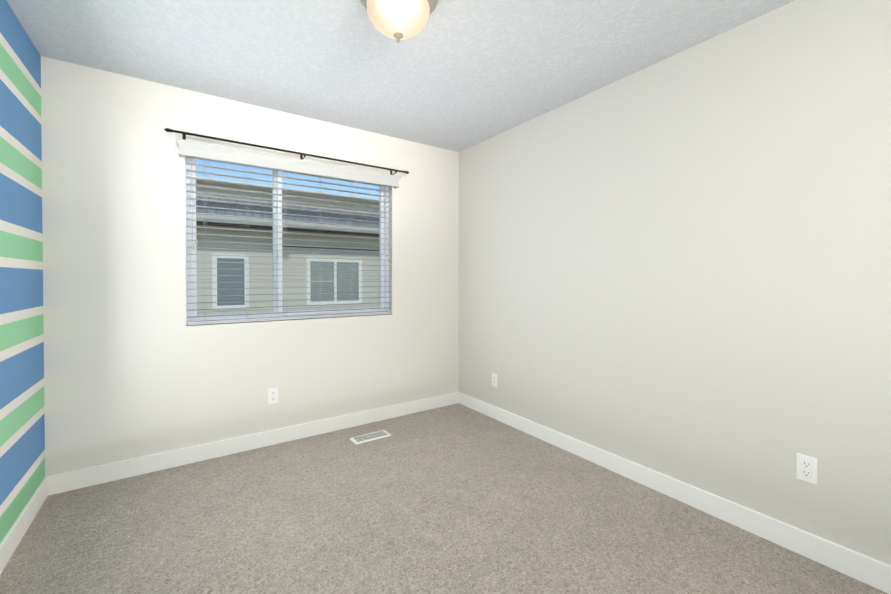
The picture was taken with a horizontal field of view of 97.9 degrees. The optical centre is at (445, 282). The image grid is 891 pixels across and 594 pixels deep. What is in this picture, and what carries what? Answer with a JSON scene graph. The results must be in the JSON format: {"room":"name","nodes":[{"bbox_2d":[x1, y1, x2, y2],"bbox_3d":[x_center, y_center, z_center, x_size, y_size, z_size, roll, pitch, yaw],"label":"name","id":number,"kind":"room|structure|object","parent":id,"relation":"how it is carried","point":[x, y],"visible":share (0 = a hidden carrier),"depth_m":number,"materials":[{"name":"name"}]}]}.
{"room":"empty bedroom","nodes":[
{"label":"empty bedroom","id":0,"kind":"room"},
{"bbox_2d":[0,0,44,542],"bbox_3d":[-1.332,-0.018,0.711,0.150,2.440,3.700,0,1,-35],"label":"wall","id":1,"kind":"structure","parent":0,"point":[22,447],"depth_m":1.84,"materials":[{"name":"paint"}]},
{"bbox_2d":[0,477,47,574],"bbox_3d":[-1.260,1.148,0.763,0.014,0.108,3.386,0,1,-35],"label":"baseboard","id":2,"kind":"structure","parent":1,"relation":"attached to","point":[13,537],"depth_m":1.81,"materials":[{"name":"white paint"}]},
{"bbox_2d":[41,56,458,475],"bbox_3d":[-1.095,-0.042,3.029,2.870,2.440,0.150,0,1,-35],"label":"wall","id":3,"kind":"structure","parent":0,"point":[135,366],"depth_m":2.49,"materials":[{"name":"white paint"}]},
{"bbox_2d":[45,392,458,495],"bbox_3d":[-1.048,1.125,2.973,2.870,0.108,0.014,0,1,-35],"label":"baseboard","id":4,"kind":"structure","parent":3,"relation":"attached to","point":[85,477],"depth_m":2.65,"materials":[{"name":"white paint"}]},
{"bbox_2d":[268,387,278,404],"bbox_3d":[-1.256,0.826,2.831,0.070,0.115,0.008,0,1,-35],"label":"electrical outlet","id":5,"kind":"object","parent":3,"relation":"attached to","point":[273,396],"visible":1,"depth_m":2.83,"materials":[{"name":"white plastic"}]},
{"bbox_2d":[164,128,408,174],"bbox_3d":[-1.042,-0.942,2.897,1.714,0.052,0.111,0,1,-35],"label":"curtain rod","id":6,"kind":"object","parent":3,"relation":"attached to","point":[184,134],"visible":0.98,"depth_m":2.75,"materials":[{"name":"black metal"}]},
{"bbox_2d":[185,156,388,324],"bbox_3d":[-1.132,-0.317,3.027,1.490,1.190,0.077,0,1,-35],"label":"window","id":7,"kind":"structure","parent":3,"relation":"in","point":[383,272],"depth_m":2.92,"materials":[{"name":"white plastic"}]},
{"bbox_2d":[186,156,390,324],"bbox_3d":[-1.087,-0.318,2.962,1.478,1.182,0.075,0,1,-35],"label":"window blind","id":8,"kind":"object","parent":7,"relation":"attached to","point":[247,319],"visible":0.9,"depth_m":2.87,"materials":[{"name":"grey plastic"}]},
{"bbox_2d":[176,138,400,188],"bbox_3d":[-1.054,-0.862,2.909,1.586,0.092,0.080,0,1,-35],"label":"valance","id":9,"kind":"object","parent":3,"relation":"attached to","point":[218,153],"visible":1,"depth_m":2.78,"materials":[{"name":"white"}]},
{"bbox_2d":[6,0,794,151],"bbox_3d":[-0.088,-1.296,1.554,3.170,0.100,3.700,0,1,-35],"label":"ceiling","id":10,"kind":"structure","parent":0,"point":[457,75],"depth_m":2.09,"materials":[{"name":"white paint"}]},
{"bbox_2d":[360,0,437,42],"bbox_3d":[-0.204,-1.143,1.679,0.340,0.210,0.340,0,1,-35],"label":"ceiling lamp","id":11,"kind":"object","parent":10,"relation":"attached to","point":[398,20],"visible":1,"depth_m":1.63,"materials":[{"name":"white glass"}]},
{"bbox_2d":[0,403,887,593],"bbox_3d":[-0.088,1.243,1.580,3.170,0.100,3.700,0,1,-35],"label":"floor","id":12,"kind":"structure","parent":0,"point":[457,498],"depth_m":1.86,"materials":[{"name":"carpet"}]},
{"bbox_2d":[349,430,390,444],"bbox_3d":[-0.571,1.174,2.959,0.290,0.010,0.130,0,1,-35],"label":"floor air vent","id":13,"kind":"object","parent":12,"relation":"on","point":[369,437],"visible":1,"depth_m":2.94,"materials":[{"name":"white metal"}]},
{"bbox_2d":[459,0,890,564],"bbox_3d":[1.155,-0.035,2.423,0.150,2.440,3.700,0,1,-35],"label":"wall","id":14,"kind":"structure","parent":0,"point":[677,266],"depth_m":1.97,"materials":[{"name":"white paint"}]},
{"bbox_2d":[492,373,497,386],"bbox_3d":[0.424,0.840,3.354,0.008,0.115,0.070,0,1,-35],"label":"electrical outlet","id":15,"kind":"object","parent":14,"relation":"attached to","point":[494,380],"visible":1,"depth_m":3.35,"materials":[{"name":"white plastic"}]},
{"bbox_2d":[459,392,890,593],"bbox_3d":[1.092,1.131,2.383,0.014,0.108,3.386,0,1,-35],"label":"baseboard","id":16,"kind":"structure","parent":14,"relation":"attached to","point":[870,571],"depth_m":1.95,"materials":[{"name":"white paint"}]},
{"bbox_2d":[796,453,817,484],"bbox_3d":[1.572,0.809,1.688,0.008,0.115,0.070,0,1,-35],"label":"electrical outlet","id":17,"kind":"object","parent":14,"relation":"attached to","point":[806,468],"visible":1,"depth_m":1.69,"materials":[{"name":"white plastic"}]},
{"bbox_3d":[0.004,4.230,7.763,50.000,0.200,6.289,0,1,-35],"label":"ground","id":18,"kind":"structure","parent":0,"visible":0},
{"bbox_2d":[190,176,379,314],"bbox_3d":[-2.453,0.945,13.061,40.000,6.260,6.720,0,1,-35],"label":"house","id":19,"kind":"structure","parent":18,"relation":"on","point":[235,281],"depth_m":8.83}
]}

